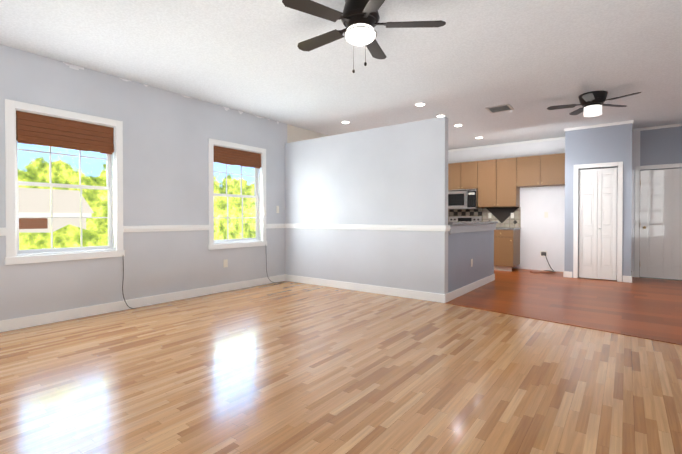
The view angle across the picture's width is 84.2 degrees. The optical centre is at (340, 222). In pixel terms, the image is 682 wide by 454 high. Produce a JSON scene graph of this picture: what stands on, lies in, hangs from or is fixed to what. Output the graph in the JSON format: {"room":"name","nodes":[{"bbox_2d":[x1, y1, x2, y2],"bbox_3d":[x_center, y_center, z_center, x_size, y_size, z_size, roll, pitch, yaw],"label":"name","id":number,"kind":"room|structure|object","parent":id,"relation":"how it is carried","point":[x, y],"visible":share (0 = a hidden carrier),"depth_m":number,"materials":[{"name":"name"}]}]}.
{"room":"empty living room","nodes":[
{"label":"empty living room","id":0,"kind":"room"},
{"bbox_2d":[0,44,327,320],"bbox_3d":[-1.978,-0.349,5.645,0.150,2.830,11.930,0,1,37],"label":"wall","id":1,"kind":"structure","parent":0,"point":[167,135],"depth_m":4.87,"materials":[{"name":"grey paint"}]},
{"bbox_2d":[0,228,5,235],"bbox_3d":[-4.366,0.107,2.346,0.030,0.080,3.480,0,1,37],"label":"trim","id":2,"kind":"structure","parent":1,"relation":"attached to","point":[2,230],"depth_m":3.71,"materials":[{"name":"white wood"}]},
{"bbox_2d":[5,99,124,264],"bbox_3d":[-3.044,-0.400,4.206,0.177,1.640,1.110,0,1,37],"label":"window","id":3,"kind":"structure","parent":1,"relation":"in","point":[113,187],"depth_m":4.13,"materials":[{"name":"white wood"}]},
{"bbox_2d":[16,111,113,153],"bbox_3d":[-3.014,-0.969,4.179,0.060,0.322,0.900,0,1,37],"label":"window blind","id":4,"kind":"object","parent":3,"relation":"attached to","point":[36,129],"visible":1,"depth_m":4.11,"materials":[{"name":"brown wood"}]},
{"bbox_2d":[122,260,135,308],"bbox_3d":[-2.591,0.734,4.616,0.147,0.676,0.012,0,1,-24],"label":"cord","id":5,"kind":"object","parent":3,"relation":"hanging from","point":[122,286],"visible":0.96,"depth_m":4.59,"materials":[{"name":"black plastic"}]},
{"bbox_2d":[0,274,286,331],"bbox_3d":[-3.212,1.025,3.889,0.016,0.115,7.320,0,1,37],"label":"baseboard","id":6,"kind":"structure","parent":1,"relation":"attached to","point":[36,320],"depth_m":4.58,"materials":[{"name":"white wood"}]},
{"bbox_2d":[123,225,209,231],"bbox_3d":[-2.298,0.082,5.076,0.030,0.080,1.190,0,1,37],"label":"trim","id":7,"kind":"structure","parent":1,"relation":"attached to","point":[152,228],"depth_m":5.00,"materials":[{"name":"white wood"}]},
{"bbox_2d":[63,62,278,123],"bbox_3d":[-2.064,-1.736,5.392,0.001,0.048,3.210,0,1,37],"label":"paint","id":8,"kind":"object","parent":1,"relation":"attached to","point":[72,66],"visible":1,"depth_m":4.60,"materials":[{"name":"white paint"}]},
{"bbox_2d":[223,259,227,267],"bbox_3d":[-1.773,0.635,5.794,0.008,0.120,0.075,0,1,37],"label":"outlet","id":9,"kind":"object","parent":1,"relation":"attached to","point":[225,263],"visible":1,"depth_m":5.79,"materials":[{"name":"white plastic"}]},
{"bbox_2d":[208,138,266,249],"bbox_3d":[-1.664,-0.417,6.028,0.177,1.640,1.120,0,1,37],"label":"window","id":10,"kind":"structure","parent":1,"relation":"in","point":[259,195],"depth_m":6.09,"materials":[{"name":"white wood"}]},
{"bbox_2d":[214,146,260,167],"bbox_3d":[-1.635,-1.022,6.000,0.060,0.250,0.910,0,1,37],"label":"window blind","id":11,"kind":"object","parent":10,"relation":"attached to","point":[224,155],"visible":0.81,"depth_m":5.95,"materials":[{"name":"brown wood"}]},
{"bbox_2d":[266,224,284,227],"bbox_3d":[-1.146,0.067,6.599,0.030,0.080,0.430,0,1,37],"label":"trim","id":12,"kind":"structure","parent":1,"relation":"attached to","point":[267,225],"depth_m":6.58,"materials":[{"name":"white wood"}]},
{"bbox_2d":[0,268,681,453],"bbox_3d":[1.112,1.118,3.320,7.600,0.060,11.630,0,1,37],"label":"floor","id":13,"kind":"structure","parent":0,"point":[285,367],"depth_m":2.71,"materials":[{"name":"laminate"}]},
{"bbox_2d":[449,216,481,220],"bbox_3d":[2.800,0.452,8.858,0.774,1.170,0.714,0,1,37],"label":"range","id":14,"kind":"object","parent":13,"relation":"on","point":[467,218],"visible":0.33,"depth_m":9.07,"materials":[{"name":"silver metal"}]},
{"bbox_2d":[494,231,519,270],"bbox_3d":[3.474,0.601,8.412,0.825,0.880,0.645,0,1,37],"label":"base cabinet","id":15,"kind":"object","parent":13,"relation":"on","point":[507,243],"depth_m":8.05,"materials":[{"name":"brown laminate"}]},
{"bbox_2d":[494,227,519,230],"bbox_3d":[3.478,0.141,8.397,0.846,0.040,0.657,0,1,37],"label":"countertop","id":16,"kind":"structure","parent":15,"relation":"on","point":[497,228],"depth_m":8.06,"materials":[{"name":"grey stone"}]},
{"bbox_2d":[446,302,681,344],"bbox_3d":[3.017,1.085,3.355,0.040,0.006,4.660,-1,1,-44],"label":"trim","id":17,"kind":"structure","parent":13,"relation":"on","point":[572,324],"depth_m":3.93,"materials":[{"name":"brown wood"}]},
{"bbox_2d":[0,0,681,149],"bbox_3d":[1.112,-1.802,3.292,7.900,0.120,11.930,0,1,37],"label":"ceiling","id":18,"kind":"structure","parent":0,"point":[529,62],"depth_m":4.01,"materials":[{"name":"white paint"}]},
{"bbox_2d":[282,0,445,72],"bbox_3d":[0.110,-1.452,2.973,1.212,0.574,1.256,0,1,37],"label":"room ceiling fan","id":19,"kind":"object","parent":18,"relation":"hanging from","point":[360,19],"visible":1,"depth_m":2.86,"materials":[{"name":"brown metal"}]},
{"bbox_2d":[414,102,425,105],"bbox_3d":[1.183,-1.758,5.641,0.170,0.010,0.170,0,1,37],"label":"recessed light","id":20,"kind":"object","parent":18,"relation":"in","point":[419,104],"visible":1,"depth_m":5.62,"materials":[{"name":"white"}]},
{"bbox_2d":[485,104,513,112],"bbox_3d":[2.460,-1.757,5.853,0.340,0.016,0.340,0,1,37],"label":"ceiling vent","id":21,"kind":"object","parent":18,"relation":"in","point":[500,108],"visible":1,"depth_m":5.82,"materials":[{"name":"silver metal"}]},
{"bbox_2d":[547,91,640,116],"bbox_3d":[3.445,-1.619,5.186,1.064,0.280,1.040,0,1,37],"label":"ceiling fan","id":22,"kind":"object","parent":18,"relation":"hanging from","point":[591,103],"visible":1,"depth_m":5.13,"materials":[{"name":"black metal"}]},
{"bbox_2d":[285,116,447,293],"bbox_3d":[0.218,-0.172,5.947,2.990,2.470,0.120,0,1,37],"label":"wall","id":23,"kind":"structure","parent":0,"point":[397,174],"depth_m":5.67,"materials":[{"name":"grey paint"}]},
{"bbox_2d":[284,275,447,302],"bbox_3d":[0.194,1.007,5.888,2.976,0.115,0.020,0,1,37],"label":"baseboard","id":24,"kind":"structure","parent":23,"relation":"attached to","point":[435,297],"depth_m":5.67,"materials":[{"name":"white wood"}]},
{"bbox_2d":[285,224,447,230],"bbox_3d":[0.185,0.074,5.880,3.020,0.080,0.030,0,1,37],"label":"trim","id":25,"kind":"structure","parent":23,"relation":"attached to","point":[311,226],"depth_m":5.66,"materials":[{"name":"white wood"}]},
{"bbox_2d":[448,230,493,292],"bbox_3d":[2.066,0.553,6.016,0.120,1.020,2.210,0,1,37],"label":"wall","id":26,"kind":"structure","parent":0,"point":[465,248],"depth_m":5.79,"materials":[{"name":"grey paint"}]},
{"bbox_2d":[444,274,494,301],"bbox_3d":[2.087,1.006,5.939,0.020,0.115,2.346,0,1,37],"label":"baseboard","id":27,"kind":"structure","parent":26,"relation":"attached to","point":[463,290],"depth_m":5.76,"materials":[{"name":"white wood"}]},
{"bbox_2d":[449,224,495,233],"bbox_3d":[2.141,0.096,5.987,0.030,0.105,2.200,0,1,37],"label":"trim","id":28,"kind":"structure","parent":26,"relation":"attached to","point":[467,228],"depth_m":5.77,"materials":[{"name":"grey wood"}]},
{"bbox_2d":[448,221,497,225],"bbox_3d":[1.962,0.016,6.122,0.540,0.049,2.258,0,1,37],"label":"countertop","id":29,"kind":"structure","parent":26,"relation":"on","point":[454,223],"depth_m":5.91,"materials":[{"name":"grey stone"}]},
{"bbox_2d":[448,126,681,271],"bbox_3d":[4.667,-0.370,8.002,7.900,2.830,0.150,0,1,37],"label":"wall","id":30,"kind":"structure","parent":0,"point":[539,232],"depth_m":8.06,"materials":[{"name":"white paint"}]},
{"bbox_2d":[448,161,475,189],"bbox_3d":[2.920,-1.085,9.003,0.790,0.640,0.345,0,1,37],"label":"upper cabinet","id":31,"kind":"object","parent":30,"relation":"attached to","point":[462,175],"depth_m":8.84,"materials":[{"name":"brown laminate"}]},
{"bbox_2d":[448,189,481,208],"bbox_3d":[2.869,-0.535,8.940,0.770,0.452,0.461,0,1,37],"label":"microwave","id":32,"kind":"object","parent":31,"relation":"attached to","point":[463,199],"visible":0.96,"depth_m":8.73,"materials":[{"name":"silver metal"}]},
{"bbox_2d":[476,158,519,207],"bbox_3d":[3.559,-0.870,8.522,0.817,1.060,0.345,0,1,37],"label":"upper cabinet","id":33,"kind":"object","parent":30,"relation":"attached to","point":[498,182],"depth_m":8.37,"materials":[{"name":"brown laminate"}]},
{"bbox_2d":[448,137,564,151],"bbox_3d":[3.168,-1.770,9.017,3.970,0.050,0.020,0,1,37],"label":"crown molding","id":34,"kind":"structure","parent":30,"relation":"attached to","point":[558,138],"depth_m":8.53,"materials":[{"name":"white wood"}]},
{"bbox_2d":[516,153,564,188],"bbox_3d":[4.261,-1.080,7.988,0.939,0.630,0.345,0,1,37],"label":"upper cabinet","id":35,"kind":"object","parent":30,"relation":"attached to","point":[540,170],"depth_m":7.85,"materials":[{"name":"brown laminate"}]},
{"bbox_2d":[540,251,546,256],"bbox_3d":[4.372,0.683,8.137,0.140,0.120,0.006,0,1,37],"label":"outlet box","id":36,"kind":"object","parent":30,"relation":"attached to","point":[543,253],"visible":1,"depth_m":8.14,"materials":[{"name":"white plastic"}]},
{"bbox_2d":[634,163,681,277],"bbox_3d":[5.983,-0.003,6.903,0.960,2.115,0.020,0,1,37],"label":"door frame","id":37,"kind":"structure","parent":30,"relation":"attached to","point":[637,218],"depth_m":7.15,"materials":[{"name":"white wood"}]},
{"bbox_2d":[634,123,681,130],"bbox_3d":[5.863,-1.751,6.977,0.710,0.050,0.020,0,1,37],"label":"crown molding","id":38,"kind":"structure","parent":30,"relation":"attached to","point":[672,125],"depth_m":6.97,"materials":[{"name":"white wood"}]},
{"bbox_2d":[640,168,681,279],"bbox_3d":[6.001,0.035,6.927,0.802,2.020,0.090,0,1,37],"label":"door","id":39,"kind":"structure","parent":30,"relation":"in","point":[660,223],"depth_m":6.99,"materials":[{"name":"white wood"}]},
{"bbox_2d":[564,123,631,281],"bbox_3d":[4.701,-0.361,6.929,1.010,2.830,0.100,0,1,37],"label":"wall","id":40,"kind":"structure","parent":0,"point":[607,144],"depth_m":6.89,"materials":[{"name":"grey paint"}]},
{"bbox_2d":[573,161,622,281],"bbox_3d":[4.673,-0.008,6.878,0.740,2.125,0.020,0,1,37],"label":"trim","id":41,"kind":"structure","parent":40,"relation":"attached to","point":[619,220],"depth_m":6.73,"materials":[{"name":"white wood"}]},
{"bbox_2d":[579,168,616,279],"bbox_3d":[4.697,0.034,6.911,0.578,2.018,0.070,0,1,37],"label":"bifold closet door","id":42,"kind":"structure","parent":40,"relation":"in","point":[598,253],"depth_m":6.90,"materials":[{"name":"white wood"}]},
{"bbox_2d":[564,120,633,130],"bbox_3d":[4.665,-1.750,6.869,1.050,0.050,0.023,0,1,37],"label":"crown molding","id":43,"kind":"structure","parent":40,"relation":"attached to","point":[595,126],"depth_m":6.83,"materials":[{"name":"white wood"}]},
{"bbox_2d":[628,271,633,282],"bbox_3d":[5.325,0.997,6.904,0.030,0.115,0.826,0,1,37],"label":"baseboard","id":44,"kind":"structure","parent":40,"relation":"attached to","point":[632,272],"depth_m":6.61,"materials":[{"name":"white wood"}]},
{"label":"outside","id":45,"kind":"structure","parent":0,"visible":0},
{"bbox_2d":[17,141,255,239],"bbox_3d":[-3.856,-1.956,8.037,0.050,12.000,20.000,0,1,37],"label":"trees","id":46,"kind":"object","parent":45,"point":[31,175],"depth_m":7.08,"materials":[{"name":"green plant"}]},
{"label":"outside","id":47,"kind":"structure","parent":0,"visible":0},
{"bbox_2d":[19,188,93,232],"bbox_3d":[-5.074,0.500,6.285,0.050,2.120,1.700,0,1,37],"label":"house","id":48,"kind":"structure","parent":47,"point":[65,208],"depth_m":6.39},
{"bbox_2d":[19,224,107,249],"bbox_3d":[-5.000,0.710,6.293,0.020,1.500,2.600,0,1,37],"label":"shrubs","id":49,"kind":"object","parent":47,"point":[103,236],"depth_m":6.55,"materials":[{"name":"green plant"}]}
]}

